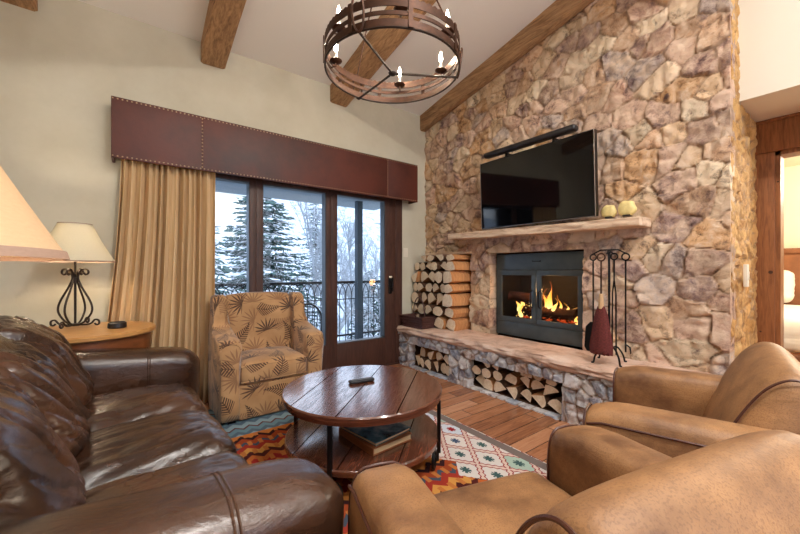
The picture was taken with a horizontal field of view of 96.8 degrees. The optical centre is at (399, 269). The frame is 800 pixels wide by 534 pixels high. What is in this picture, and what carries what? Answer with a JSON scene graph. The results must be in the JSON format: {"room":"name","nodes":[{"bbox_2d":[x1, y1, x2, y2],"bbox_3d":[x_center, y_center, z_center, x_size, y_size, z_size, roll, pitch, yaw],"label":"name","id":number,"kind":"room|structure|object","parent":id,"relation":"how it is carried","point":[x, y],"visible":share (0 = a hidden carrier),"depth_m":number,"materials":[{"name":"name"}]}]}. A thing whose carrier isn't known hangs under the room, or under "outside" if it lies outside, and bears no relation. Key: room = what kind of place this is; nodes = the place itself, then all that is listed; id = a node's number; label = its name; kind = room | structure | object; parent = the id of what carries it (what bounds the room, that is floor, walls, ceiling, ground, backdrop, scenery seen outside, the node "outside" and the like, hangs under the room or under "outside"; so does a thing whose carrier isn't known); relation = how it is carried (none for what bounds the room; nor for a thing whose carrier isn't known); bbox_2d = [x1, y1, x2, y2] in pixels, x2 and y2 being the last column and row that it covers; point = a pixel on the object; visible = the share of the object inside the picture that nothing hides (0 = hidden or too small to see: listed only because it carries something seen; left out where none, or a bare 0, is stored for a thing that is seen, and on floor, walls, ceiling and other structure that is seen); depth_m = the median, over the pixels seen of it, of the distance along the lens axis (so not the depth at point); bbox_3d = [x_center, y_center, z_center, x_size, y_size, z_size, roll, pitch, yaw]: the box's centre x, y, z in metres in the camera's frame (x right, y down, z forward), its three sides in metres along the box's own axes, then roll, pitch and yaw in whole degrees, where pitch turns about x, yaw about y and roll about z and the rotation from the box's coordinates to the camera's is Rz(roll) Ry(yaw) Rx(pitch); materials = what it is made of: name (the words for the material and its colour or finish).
{"room":"living room","nodes":[
{"label":"living room","id":0,"kind":"room"},
{"bbox_2d":[0,0,425,326],"bbox_3d":[-1.316,-0.450,3.722,5.840,3.300,0.140,0,0,-37],"label":"wall","id":1,"kind":"structure","parent":0,"point":[62,63],"depth_m":2.83,"materials":[{"name":"paint"}]},
{"bbox_2d":[215,173,255,291],"bbox_3d":[-1.725,0.135,3.367,0.660,2.130,0.120,0,0,-37],"label":"window","id":2,"kind":"structure","parent":1,"relation":"in","point":[250,183],"depth_m":3.49,"materials":[{"name":"brown wood"}]},
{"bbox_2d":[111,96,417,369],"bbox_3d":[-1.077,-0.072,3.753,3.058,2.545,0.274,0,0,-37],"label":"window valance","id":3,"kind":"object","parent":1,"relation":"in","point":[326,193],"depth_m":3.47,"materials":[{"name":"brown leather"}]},
{"bbox_2d":[107,159,214,402],"bbox_3d":[-2.027,-0.060,2.967,0.868,2.481,0.126,0,0,-37],"label":"curtain","id":4,"kind":"object","parent":3,"relation":"hanging from","point":[164,268],"visible":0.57,"depth_m":3.02,"materials":[{"name":"fabric"}]},
{"bbox_2d":[331,190,394,367],"bbox_3d":[-0.431,0.135,4.288,0.895,2.130,0.190,0,0,-37],"label":"door","id":5,"kind":"structure","parent":1,"relation":"in","point":[378,350],"depth_m":4.38,"materials":[{"name":"brown wood"}]},
{"bbox_2d":[395,199,401,361],"bbox_3d":[-0.053,0.135,4.617,0.105,2.130,0.135,0,0,-37],"label":"trim","id":6,"kind":"structure","parent":1,"relation":"attached to","point":[398,203],"depth_m":4.56,"materials":[{"name":"brown wood"}]},
{"bbox_2d":[215,192,245,238],"bbox_3d":[-15.556,-5.163,30.012,5.000,5.600,6.800,0,0,25],"label":"sky","id":7,"kind":"structure","parent":0,"point":[224,207],"depth_m":28.54,"materials":[{"name":"white"}]},
{"bbox_2d":[78,0,555,115],"bbox_3d":[0.824,-2.846,0.895,6.190,1.571,7.250,0,0,-37],"label":"ceiling","id":8,"kind":"structure","parent":0,"point":[287,35],"depth_m":3.35,"materials":[{"name":"white paint"}]},
{"bbox_2d":[0,0,37,11],"bbox_3d":[-0.700,-2.670,-0.206,0.219,1.542,6.890,0,0,-37],"label":"ceiling beam","id":9,"kind":"structure","parent":8,"relation":"attached to","point":[32,5],"depth_m":2.55,"materials":[{"name":"brown wood"}]},
{"bbox_2d":[201,0,245,68],"bbox_3d":[0.315,-2.669,0.551,0.217,1.544,6.890,0,0,-37],"label":"ceiling beam","id":10,"kind":"structure","parent":8,"relation":"attached to","point":[223,17],"depth_m":2.95,"materials":[{"name":"brown wood"}]},
{"bbox_2d":[330,0,435,106],"bbox_3d":[1.354,-2.668,1.325,0.223,1.545,6.890,0,0,-37],"label":"ceiling beam","id":11,"kind":"structure","parent":8,"relation":"attached to","point":[385,42],"depth_m":3.43,"materials":[{"name":"brown wood"}]},
{"bbox_2d":[323,0,462,103],"bbox_3d":[-0.053,-1.821,2.114,0.792,1.347,0.820,0,0,-31],"label":"chandelier","id":12,"kind":"object","parent":8,"relation":"hanging from","point":[402,7],"visible":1,"depth_m":1.89,"materials":[{"name":"brown metal"}]},
{"bbox_2d":[420,0,594,131],"bbox_3d":[2.371,-2.665,2.083,0.115,1.552,6.890,0,0,-37],"label":"ceiling beam","id":13,"kind":"structure","parent":8,"relation":"attached to","point":[559,12],"depth_m":3.71,"materials":[{"name":"brown wood"}]},
{"bbox_2d":[205,364,571,462],"bbox_3d":[2.394,1.250,2.184,9.950,0.100,7.040,0,0,-37],"label":"floor","id":14,"kind":"structure","parent":0,"point":[527,431],"depth_m":2.87,"materials":[{"name":"brown wood"}]},
{"bbox_2d":[49,321,155,349],"bbox_3d":[-2.115,0.800,2.402,0.770,0.800,0.770,0,0,-37],"label":"end table","id":15,"kind":"object","parent":14,"relation":"on","point":[137,334],"visible":0.34,"depth_m":2.31,"materials":[{"name":"brown wood"}]},
{"bbox_2d":[29,222,115,328],"bbox_3d":[-2.225,0.034,2.432,0.439,0.701,0.439,0,0,33],"label":"table lamp","id":16,"kind":"object","parent":15,"relation":"on","point":[82,243],"visible":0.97,"depth_m":2.38,"materials":[{"name":"fabric"}]},
{"bbox_2d":[107,321,126,328],"bbox_3d":[-1.957,0.379,2.458,0.108,0.040,0.108,0,0,-37],"label":"dish","id":17,"kind":"object","parent":15,"relation":"on","point":[115,324],"visible":1,"depth_m":2.42,"materials":[{"name":"black plastic"}]},
{"bbox_2d":[0,315,343,533],"bbox_3d":[-1.243,0.709,1.389,1.157,0.983,2.172,0,0,-40],"label":"leather sofa","id":18,"kind":"object","parent":14,"relation":"on","point":[104,440],"visible":1,"depth_m":1.13,"materials":[{"name":"brown leather"}]},
{"bbox_2d":[0,378,85,524],"bbox_3d":[-1.052,0.498,0.827,0.482,0.542,0.647,0,0,-40],"label":"cushion","id":19,"kind":"object","parent":18,"relation":"on","point":[40,476],"depth_m":0.83,"materials":[{"name":"leather"}]},
{"bbox_2d":[0,335,90,457],"bbox_3d":[-1.434,0.498,1.283,0.482,0.541,0.596,0,0,-40],"label":"cushion","id":20,"kind":"object","parent":18,"relation":"on","point":[22,364],"depth_m":1.26,"materials":[{"name":"leather"}]},
{"bbox_2d":[0,315,93,406],"bbox_3d":[-1.800,0.488,1.721,0.480,0.542,0.597,0,0,-40],"label":"cushion","id":21,"kind":"object","parent":18,"relation":"on","point":[77,366],"depth_m":1.70,"materials":[{"name":"leather"}]},
{"bbox_2d":[86,383,208,431],"bbox_3d":[-1.476,0.825,1.936,0.715,0.290,0.570,0,0,-40],"label":"seat cushion","id":22,"kind":"object","parent":18,"relation":"on","point":[110,404],"depth_m":1.90,"materials":[{"name":"leather"}]},
{"bbox_2d":[75,410,236,489],"bbox_3d":[-1.121,0.825,1.511,0.714,0.290,0.567,0,0,-40],"label":"seat cushion","id":23,"kind":"object","parent":18,"relation":"on","point":[151,443],"depth_m":1.44,"materials":[{"name":"leather"}]},
{"bbox_2d":[85,451,248,502],"bbox_3d":[-0.764,0.825,1.084,0.715,0.290,0.575,0,0,-40],"label":"seat cushion","id":24,"kind":"object","parent":18,"relation":"on","point":[198,466],"depth_m":1.20,"materials":[{"name":"leather"}]},
{"bbox_2d":[208,292,323,424],"bbox_3d":[-1.194,0.703,3.149,0.852,0.994,0.625,0,0,-37],"label":"armchair","id":25,"kind":"object","parent":14,"relation":"on","point":[259,343],"visible":0.98,"depth_m":3.03,"materials":[{"name":"fabric"}]},
{"bbox_2d":[240,346,306,383],"bbox_3d":[-1.180,0.818,3.130,0.568,0.224,0.571,0,0,-37],"label":"seat cushion","id":26,"kind":"object","parent":25,"relation":"on","point":[258,364],"depth_m":2.95,"materials":[{"name":"fabric"}]},
{"bbox_2d":[208,409,546,533],"bbox_3d":[-0.005,1.194,1.930,1.760,0.012,3.700,0,0,-37],"label":"rug","id":27,"kind":"object","parent":14,"relation":"on","point":[468,456],"visible":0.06,"depth_m":2.30,"materials":[{"name":"multicoloured fabric"}]},
{"bbox_2d":[281,365,441,494],"bbox_3d":[-0.230,0.962,2.241,0.984,0.463,0.984,0,0,11],"label":"coffee table","id":28,"kind":"object","parent":27,"relation":"on","point":[323,401],"visible":0.8,"depth_m":2.03,"materials":[{"name":"brown wood"}]},
{"bbox_2d":[284,414,437,477],"bbox_3d":[-0.230,1.023,2.241,0.950,0.040,0.950,0,0,11],"label":"shelf","id":29,"kind":"object","parent":28,"relation":"attached to","point":[305,440],"depth_m":1.99,"materials":[{"name":"brown wood"}]},
{"bbox_2d":[348,377,374,384],"bbox_3d":[-0.249,0.718,2.309,0.170,0.022,0.045,0,0,-29],"label":"remote control","id":30,"kind":"object","parent":28,"relation":"on","point":[366,379],"visible":1,"depth_m":2.29,"materials":[{"name":"black plastic"}]},
{"bbox_2d":[339,423,411,455],"bbox_3d":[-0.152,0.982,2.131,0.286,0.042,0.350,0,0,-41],"label":"hardcover book","id":31,"kind":"object","parent":28,"relation":"on","point":[373,450],"visible":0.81,"depth_m":2.01,"materials":[{"name":"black paper"}]},
{"bbox_2d":[348,423,799,533],"bbox_3d":[0.395,0.756,0.845,0.907,0.865,0.866,0,0,-21],"label":"leather armchair","id":32,"kind":"object","parent":27,"relation":"on","point":[599,480],"visible":1,"depth_m":0.66,"materials":[{"name":"brown leather"}]},
{"bbox_2d":[433,472,571,533],"bbox_3d":[0.355,0.818,0.949,0.591,0.244,0.641,0,0,-21],"label":"seat cushion","id":33,"kind":"object","parent":32,"relation":"on","point":[501,505],"depth_m":1.08,"materials":[{"name":"beige leather"}]},
{"bbox_2d":[582,342,799,457],"bbox_3d":[1.273,0.756,1.537,0.866,0.865,0.907,0,0,39],"label":"leather armchair","id":34,"kind":"object","parent":27,"relation":"on","point":[672,413],"visible":0.44,"depth_m":1.34,"materials":[{"name":"brown leather"}]},
{"bbox_2d":[397,0,757,424],"bbox_3d":[1.478,-0.751,3.759,1.516,3.902,3.141,0,0,-37],"label":"stone fireplace","id":35,"kind":"object","parent":14,"relation":"on","point":[657,81],"visible":0.79,"depth_m":2.82,"materials":[{"name":"beige stone"}]},
{"bbox_2d":[400,297,437,328],"bbox_3d":[0.237,0.525,4.467,0.273,0.377,0.422,0,0,-40],"label":"basket","id":36,"kind":"object","parent":35,"relation":"on","point":[425,321],"visible":0.97,"depth_m":4.37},
{"bbox_2d":[434,316,449,328],"bbox_3d":[0.617,0.641,4.421,0.369,0.146,0.174,0,0,-37],"label":"log","id":37,"kind":"object","parent":35,"relation":"on","point":[440,322],"visible":0.4,"depth_m":4.30,"materials":[{"name":"beige wood"}]},
{"bbox_2d":[433,306,447,315],"bbox_3d":[0.602,0.500,4.422,0.371,0.123,0.182,0,0,-37],"label":"log","id":38,"kind":"object","parent":37,"relation":"on","point":[439,310],"visible":0.37,"depth_m":4.30,"materials":[{"name":"beige wood"}]},
{"bbox_2d":[446,316,470,330],"bbox_3d":[0.742,0.641,4.297,0.366,0.150,0.167,0,0,-37],"label":"log","id":39,"kind":"object","parent":35,"relation":"on","point":[461,323],"visible":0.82,"depth_m":4.20,"materials":[{"name":"brown wood"}]},
{"bbox_2d":[445,306,469,317],"bbox_3d":[0.722,0.500,4.290,0.371,0.127,0.166,0,0,-37],"label":"log","id":40,"kind":"object","parent":39,"relation":"on","point":[458,311],"visible":0.85,"depth_m":4.20,"materials":[{"name":"brown wood"}]},
{"bbox_2d":[442,293,470,306],"bbox_3d":[0.698,0.359,4.269,0.369,0.156,0.174,0,0,-37],"label":"log","id":41,"kind":"object","parent":40,"relation":"on","point":[454,299],"visible":0.94,"depth_m":4.18,"materials":[{"name":"brown wood"}]},
{"bbox_2d":[444,283,470,292],"bbox_3d":[0.706,0.219,4.262,0.370,0.121,0.156,0,0,-37],"label":"log","id":42,"kind":"object","parent":41,"relation":"on","point":[461,287],"visible":0.97,"depth_m":4.19,"materials":[{"name":"brown wood"}]},
{"bbox_2d":[443,271,470,282],"bbox_3d":[0.699,0.084,4.266,0.371,0.146,0.167,0,0,-37],"label":"log","id":43,"kind":"object","parent":42,"relation":"on","point":[449,276],"visible":0.97,"depth_m":4.18,"materials":[{"name":"brown wood"}]},
{"bbox_2d":[446,261,470,270],"bbox_3d":[0.732,-0.048,4.269,0.372,0.118,0.156,0,0,-37],"label":"log","id":44,"kind":"object","parent":43,"relation":"on","point":[450,265],"visible":0.88,"depth_m":4.18,"materials":[{"name":"brown wood"}]},
{"bbox_2d":[446,254,470,260],"bbox_3d":[0.741,-0.147,4.296,0.368,0.084,0.157,0,0,-37],"label":"log","id":45,"kind":"object","parent":44,"relation":"on","point":[452,257],"visible":0.85,"depth_m":4.22,"materials":[{"name":"brown wood"}]},
{"bbox_2d":[484,377,496,390],"bbox_3d":[1.018,1.123,3.597,0.389,0.117,0.116,0,0,-37],"label":"log","id":46,"kind":"object","parent":35,"relation":"in","point":[489,383],"visible":0.26,"depth_m":3.48,"materials":[{"name":"beige wood"}]},
{"bbox_2d":[482,367,495,377],"bbox_3d":[0.999,1.011,3.596,0.391,0.104,0.124,0,0,-37],"label":"log","id":47,"kind":"object","parent":46,"relation":"on","point":[486,372],"visible":0.33,"depth_m":3.48,"materials":[{"name":"beige wood"}]},
{"bbox_2d":[494,379,513,391],"bbox_3d":[1.103,1.121,3.493,0.391,0.118,0.150,0,0,-37],"label":"log","id":48,"kind":"object","parent":35,"relation":"in","point":[501,385],"visible":0.36,"depth_m":3.39,"materials":[{"name":"beige wood"}]},
{"bbox_2d":[493,369,514,380],"bbox_3d":[1.083,1.010,3.505,0.390,0.099,0.113,0,0,-37],"label":"log","id":49,"kind":"object","parent":48,"relation":"on","point":[499,375],"visible":0.37,"depth_m":3.39,"materials":[{"name":"beige wood"}]},
{"bbox_2d":[506,383,527,399],"bbox_3d":[1.178,1.122,3.373,0.388,0.123,0.132,0,0,-37],"label":"log","id":50,"kind":"object","parent":35,"relation":"in","point":[515,391],"visible":0.37,"depth_m":3.25,"materials":[{"name":"beige wood"}]},
{"bbox_2d":[505,372,522,384],"bbox_3d":[1.183,1.010,3.418,0.389,0.100,0.150,0,0,-37],"label":"log","id":51,"kind":"object","parent":50,"relation":"on","point":[514,377],"visible":0.37,"depth_m":3.29,"materials":[{"name":"beige wood"}]},
{"bbox_2d":[521,388,544,402],"bbox_3d":[1.282,1.123,3.298,0.391,0.120,0.117,0,0,-37],"label":"log","id":52,"kind":"object","parent":35,"relation":"in","point":[526,393],"visible":0.26,"depth_m":3.18,"materials":[{"name":"beige wood"}]},
{"bbox_2d":[480,128,598,229],"bbox_3d":[1.285,-0.789,3.396,0.184,0.706,1.200,0,0,-36],"label":"television","id":53,"kind":"object","parent":35,"relation":"on","point":[557,180],"visible":1,"depth_m":3.23,"materials":[{"name":"black"}]},
{"bbox_2d":[484,124,577,158],"bbox_3d":[1.228,-1.176,3.386,0.182,0.092,0.970,0,0,-37],"label":"soundbar","id":54,"kind":"object","parent":53,"relation":"attached to","point":[572,128],"visible":0.99,"depth_m":3.26,"materials":[{"name":"black plastic"}]},
{"bbox_2d":[497,251,583,347],"bbox_3d":[1.558,0.270,3.756,0.492,0.890,1.010,0,0,-37],"label":"fireplace insert","id":55,"kind":"object","parent":35,"relation":"in","point":[535,274],"visible":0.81,"depth_m":3.71,"materials":[{"name":"metal"}]},
{"bbox_2d":[516,289,577,324],"bbox_3d":[1.533,0.344,3.716,0.199,0.448,0.731,0,0,-37],"label":"fire","id":56,"kind":"object","parent":55,"relation":"in","point":[548,302],"visible":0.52,"depth_m":3.69,"materials":[{"name":"yellow"}]},
{"bbox_2d":[521,305,577,320],"bbox_3d":[1.546,0.446,3.723,0.112,0.115,0.629,0,0,-37],"label":"log","id":57,"kind":"object","parent":55,"relation":"on","point":[564,314],"visible":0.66,"depth_m":3.60,"materials":[{"name":"brown wood"}]},
{"bbox_2d":[508,291,547,304],"bbox_3d":[1.391,0.304,3.864,0.414,0.149,0.114,0,0,25],"label":"log","id":58,"kind":"object","parent":57,"relation":"on","point":[513,295],"visible":0.65,"depth_m":3.86,"materials":[{"name":"brown wood"}]},
{"bbox_2d":[531,390,561,407],"bbox_3d":[1.340,1.121,3.163,0.392,0.119,0.152,0,0,-37],"label":"log","id":59,"kind":"object","parent":35,"relation":"in","point":[542,400],"visible":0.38,"depth_m":3.04,"materials":[{"name":"beige wood"}]},
{"bbox_2d":[531,379,546,388],"bbox_3d":[1.357,1.011,3.213,0.391,0.101,0.141,0,0,-37],"label":"log","id":60,"kind":"object","parent":59,"relation":"on","point":[535,384],"visible":0.24,"depth_m":3.11,"materials":[{"name":"beige wood"}]},
{"bbox_2d":[543,384,561,394],"bbox_3d":[1.408,1.011,3.070,0.389,0.101,0.146,0,0,-37],"label":"log","id":61,"kind":"object","parent":59,"relation":"on","point":[549,389],"visible":0.24,"depth_m":2.96,"materials":[{"name":"beige wood"}]},
{"bbox_2d":[448,216,650,239],"bbox_3d":[1.271,-0.384,3.521,0.253,0.108,2.046,0,0,-37],"label":"mantel shelf","id":62,"kind":"object","parent":35,"relation":"attached to","point":[598,225],"depth_m":3.21,"materials":[{"name":"stone"}]},
{"bbox_2d":[547,396,561,413],"bbox_3d":[1.430,1.121,3.044,0.391,0.119,0.137,0,0,-37],"label":"log","id":63,"kind":"object","parent":35,"relation":"in","point":[556,403],"visible":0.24,"depth_m":2.92,"materials":[{"name":"beige wood"}]},
{"bbox_2d":[590,249,626,366],"bbox_3d":[1.619,0.279,2.747,0.266,0.879,0.207,0,0,42],"label":"stand","id":64,"kind":"object","parent":35,"relation":"on","point":[609,251],"visible":0.65,"depth_m":2.74,"materials":[{"name":"black metal"}]},
{"bbox_2d":[584,254,596,350],"bbox_3d":[1.532,0.257,2.826,0.036,0.776,0.120,0,0,-37],"label":"shovel","id":65,"kind":"object","parent":64,"relation":"hanging from","point":[588,328],"visible":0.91,"depth_m":2.84,"materials":[{"name":"black metal"}]},
{"bbox_2d":[589,253,612,355],"bbox_3d":[1.530,0.257,2.700,0.094,0.776,0.170,0,0,-37],"label":"brush","id":66,"kind":"object","parent":64,"relation":"hanging from","point":[601,343],"visible":1,"depth_m":2.68,"materials":[{"name":"red metal"}]},
{"bbox_2d":[610,253,617,354],"bbox_3d":[1.607,0.252,2.663,0.011,0.766,0.059,0,0,-37],"label":"tongs","id":67,"kind":"object","parent":64,"relation":"hanging from","point":[614,284],"visible":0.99,"depth_m":2.66,"materials":[{"name":"black metal"}]},
{"bbox_2d":[621,253,630,353],"bbox_3d":[1.690,0.248,2.652,0.012,0.756,0.071,0,0,-37],"label":"poker","id":68,"kind":"object","parent":64,"relation":"hanging from","point":[628,254],"visible":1,"depth_m":2.65,"materials":[{"name":"black metal"}]},
{"bbox_2d":[601,205,616,218],"bbox_3d":[1.693,-0.472,2.874,0.054,0.110,0.114,0,0,-37],"label":"ornament","id":69,"kind":"object","parent":35,"relation":"on","point":[608,211],"visible":1,"depth_m":2.85,"materials":[{"name":"beige plastic"}]},
{"bbox_2d":[618,201,636,216],"bbox_3d":[1.773,-0.479,2.767,0.061,0.125,0.127,0,0,-37],"label":"ornament","id":70,"kind":"object","parent":35,"relation":"on","point":[625,208],"visible":1,"depth_m":2.75,"materials":[{"name":"beige plastic"}]},
{"bbox_2d":[743,264,748,286],"bbox_3d":[2.474,0.040,2.534,0.055,0.160,0.027,0,0,-37],"label":"wall plate","id":71,"kind":"object","parent":35,"relation":"attached to","point":[745,266],"visible":1,"depth_m":2.52,"materials":[{"name":"beige plastic"}]},
{"bbox_3d":[0.530,0.641,4.557,0.368,0.151,0.139,0,0,-37],"label":"log","id":72,"kind":"object","parent":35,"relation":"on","visible":0},
{"bbox_2d":[425,304,442,313],"bbox_3d":[0.500,0.499,4.553,0.370,0.130,0.127,0,0,-37],"label":"log","id":73,"kind":"object","parent":72,"relation":"on","point":[429,308],"visible":0.39,"depth_m":4.46,"materials":[{"name":"beige wood"}]},
{"bbox_2d":[428,292,441,303],"bbox_3d":[0.541,0.357,4.549,0.369,0.155,0.157,0,0,-37],"label":"log","id":74,"kind":"object","parent":73,"relation":"on","point":[432,297],"visible":0.39,"depth_m":4.46,"materials":[{"name":"beige wood"}]},
{"bbox_2d":[784,248,799,361],"bbox_3d":[4.597,0.405,3.864,2.170,1.390,2.340,0,0,-37],"label":"bed","id":75,"kind":"object","parent":14,"relation":"on","point":[791,255],"visible":0.05,"depth_m":3.77,"materials":[{"name":"wood"}]},
{"bbox_2d":[784,270,794,302],"bbox_3d":[4.915,0.214,4.850,0.277,0.443,0.646,0,0,-34],"label":"pillow","id":76,"kind":"object","parent":75,"relation":"on","point":[789,277],"visible":0.3,"depth_m":4.59,"materials":[{"name":"white fabric"}]},
{"bbox_2d":[784,304,799,352],"bbox_3d":[4.545,0.620,3.825,2.041,0.380,2.161,0,0,-37],"label":"duvet","id":77,"kind":"object","parent":75,"relation":"on","point":[791,311],"depth_m":3.34,"materials":[{"name":"white fabric"}]},
{"bbox_3d":[-0.488,0.800,0.085,0.840,0.800,0.840,0,0,-37],"label":"end table","id":78,"kind":"object","parent":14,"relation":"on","visible":0},
{"bbox_2d":[0,166,69,260],"bbox_3d":[-0.584,0.053,0.307,0.439,0.661,0.439,0,0,33],"label":"table lamp","id":79,"kind":"object","parent":78,"relation":"on","point":[23,237],"visible":1,"depth_m":0.38,"materials":[{"name":"fabric"}]},
{"bbox_2d":[738,0,799,121],"bbox_3d":[3.842,-1.121,1.272,0.780,4.642,3.846,0,0,-37],"label":"wall","id":80,"kind":"structure","parent":0,"point":[769,30],"depth_m":2.44,"materials":[{"name":"beige paint"}]},
{"bbox_2d":[755,112,799,347],"bbox_3d":[3.335,0.002,2.445,0.210,2.397,1.254,0,0,-37],"label":"door frame","id":81,"kind":"structure","parent":80,"relation":"in","point":[778,138],"depth_m":2.83,"materials":[{"name":"brown wood"}]},
{"bbox_2d":[784,156,799,247],"bbox_3d":[4.918,-0.150,3.667,3.810,2.700,5.280,0,0,-37],"label":"wall","id":82,"kind":"structure","parent":0,"point":[791,164],"depth_m":4.79,"materials":[{"name":"beige paint"}]},
{"label":"outside","id":83,"kind":"structure","parent":0,"visible":0},
{"bbox_2d":[337,335,379,341],"bbox_3d":[-2.229,1.295,4.244,6.500,0.130,1.770,0,0,-37],"label":"floor","id":84,"kind":"structure","parent":83,"point":[375,335],"depth_m":6.42,"materials":[{"name":"white snow"}]},
{"bbox_2d":[215,280,379,340],"bbox_3d":[-2.666,0.710,4.872,6.350,1.040,0.060,0,0,-37],"label":"balcony railing","id":85,"kind":"object","parent":84,"relation":"on","point":[365,281],"visible":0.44,"depth_m":5.88,"materials":[{"name":"black metal"}]},
{"bbox_2d":[304,303,321,330],"bbox_3d":[-1.347,0.830,4.734,0.450,0.804,0.482,0,0,42],"label":"patio chair","id":86,"kind":"object","parent":84,"relation":"on","point":[307,304],"visible":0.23,"depth_m":4.66,"materials":[{"name":"black metal"}]},
{"bbox_2d":[355,201,362,338],"bbox_3d":[-0.717,0.020,6.164,0.100,2.420,0.100,0,0,-37],"label":"post","id":87,"kind":"object","parent":84,"relation":"on","point":[358,204],"visible":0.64,"depth_m":6.12,"materials":[{"name":"grey paint"}]},
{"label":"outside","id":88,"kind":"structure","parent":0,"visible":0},
{"bbox_2d":[215,198,379,339],"bbox_3d":[-11.165,-10.241,48.431,110.000,30.630,78.000,0,0,-37],"label":"hillside","id":89,"kind":"structure","parent":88,"point":[372,217],"depth_m":37.71,"materials":[{"name":"white snow"}]},
{"bbox_2d":[215,225,244,295],"bbox_3d":[-5.825,1.767,10.505,4.286,6.500,5.134,0,0,21],"label":"spruce tree","id":90,"kind":"object","parent":89,"relation":"on","point":[220,266],"visible":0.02,"depth_m":10.47,"materials":[{"name":"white plant"}]},
{"bbox_2d":[217,196,337,337],"bbox_3d":[-5.329,0.705,13.388,6.866,9.100,7.071,0,0,-1],"label":"spruce tree","id":91,"kind":"object","parent":89,"relation":"on","point":[272,238],"visible":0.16,"depth_m":13.17,"materials":[{"name":"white plant"}]},
{"bbox_2d":[289,200,321,294],"bbox_3d":[-5.606,-1.835,22.428,3.295,8.056,3.391,0,0,2],"label":"bare tree","id":92,"kind":"object","parent":89,"relation":"on","point":[308,225],"visible":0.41,"depth_m":22.33,"materials":[{"name":"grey plant"}]},
{"bbox_2d":[294,203,340,287],"bbox_3d":[-5.647,-2.170,24.063,3.405,7.652,3.938,0,0,12],"label":"spruce","id":93,"kind":"object","parent":89,"relation":"on","point":[311,209],"visible":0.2,"depth_m":23.84,"materials":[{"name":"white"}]},
{"bbox_2d":[292,223,354,327],"bbox_3d":[-3.146,1.275,15.277,2.909,7.114,2.995,0,0,-20],"label":"bare tree","id":94,"kind":"object","parent":89,"relation":"on","point":[338,244],"visible":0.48,"depth_m":14.99,"materials":[{"name":"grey plant"}]},
{"bbox_2d":[308,208,349,310],"bbox_3d":[-4.130,-0.531,21.045,2.438,7.252,2.642,0,0,-33],"label":"bare tree","id":95,"kind":"object","parent":89,"relation":"on","point":[339,217],"visible":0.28,"depth_m":21.16,"materials":[{"name":"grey plant"}]},
{"bbox_2d":[315,229,379,334],"bbox_3d":[-1.645,1.889,12.398,2.394,6.573,2.210,0,0,-33],"label":"bare tree","id":96,"kind":"object","parent":89,"relation":"on","point":[342,323],"visible":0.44,"depth_m":12.52,"materials":[{"name":"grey plant"}]},
{"bbox_2d":[337,235,366,326],"bbox_3d":[-2.820,0.675,18.909,2.220,6.090,2.943,0,0,18],"label":"bare tree","id":97,"kind":"object","parent":89,"relation":"on","point":[344,256],"visible":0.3,"depth_m":18.87,"materials":[{"name":"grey plant"}]},
{"bbox_2d":[337,206,369,290],"bbox_3d":[-3.279,-1.085,21.898,2.243,6.670,2.430,0,0,-36],"label":"bare tree","id":98,"kind":"object","parent":89,"relation":"on","point":[350,241],"visible":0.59,"depth_m":21.93,"materials":[{"name":"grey plant"}]},
{"bbox_2d":[337,244,370,338],"bbox_3d":[-2.119,1.681,17.086,2.818,5.833,2.126,0,0,18],"label":"bare tree","id":99,"kind":"object","parent":89,"relation":"on","point":[348,324],"visible":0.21,"depth_m":16.98,"materials":[{"name":"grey plant"}]},
{"bbox_2d":[340,219,379,336],"bbox_3d":[-1.038,1.586,13.613,3.547,7.342,2.676,0,0,-33],"label":"bare tree","id":100,"kind":"object","parent":89,"relation":"on","point":[378,295],"visible":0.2,"depth_m":13.68,"materials":[{"name":"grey plant"}]},
{"bbox_2d":[347,269,379,338],"bbox_3d":[-1.270,2.524,16.130,3.374,5.117,3.095,0,0,-35],"label":"spruce tree","id":101,"kind":"object","parent":89,"relation":"on","point":[376,316],"visible":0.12,"depth_m":15.78,"materials":[{"name":"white plant"}]},
{"bbox_2d":[351,222,379,283],"bbox_3d":[-1.835,-0.139,20.515,2.250,6.172,2.982,0,0,6],"label":"bare tree","id":102,"kind":"object","parent":89,"relation":"on","point":[364,246],"visible":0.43,"depth_m":20.66,"materials":[{"name":"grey plant"}]},
{"bbox_3d":[-1.804,-1.810,3.507,7.300,0.780,0.100,0,0,-37],"label":"wall","id":103,"kind":"structure","parent":0,"visible":0},
{"bbox_2d":[215,180,379,209],"bbox_3d":[-2.611,-1.305,4.196,6.830,0.230,2.150,0,0,-37],"label":"soffit","id":104,"kind":"structure","parent":103,"relation":"attached to","point":[220,186],"depth_m":5.67,"materials":[{"name":"grey"}]},
{"bbox_3d":[0.357,0.640,4.771,0.369,0.147,0.154,0,0,-37],"label":"log","id":105,"kind":"object","parent":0,"visible":0},
{"bbox_2d":[412,303,424,311],"bbox_3d":[0.338,0.501,4.774,0.371,0.127,0.120,0,0,-37],"label":"log","id":106,"kind":"object","parent":105,"relation":"on","point":[416,304],"visible":0.25,"depth_m":4.68,"materials":[{"name":"beige wood"}]},
{"bbox_2d":[411,291,428,302],"bbox_3d":[0.337,0.358,4.754,0.370,0.158,0.158,0,0,-37],"label":"log","id":107,"kind":"object","parent":106,"relation":"on","point":[415,295],"visible":0.35,"depth_m":4.64,"materials":[{"name":"beige wood"}]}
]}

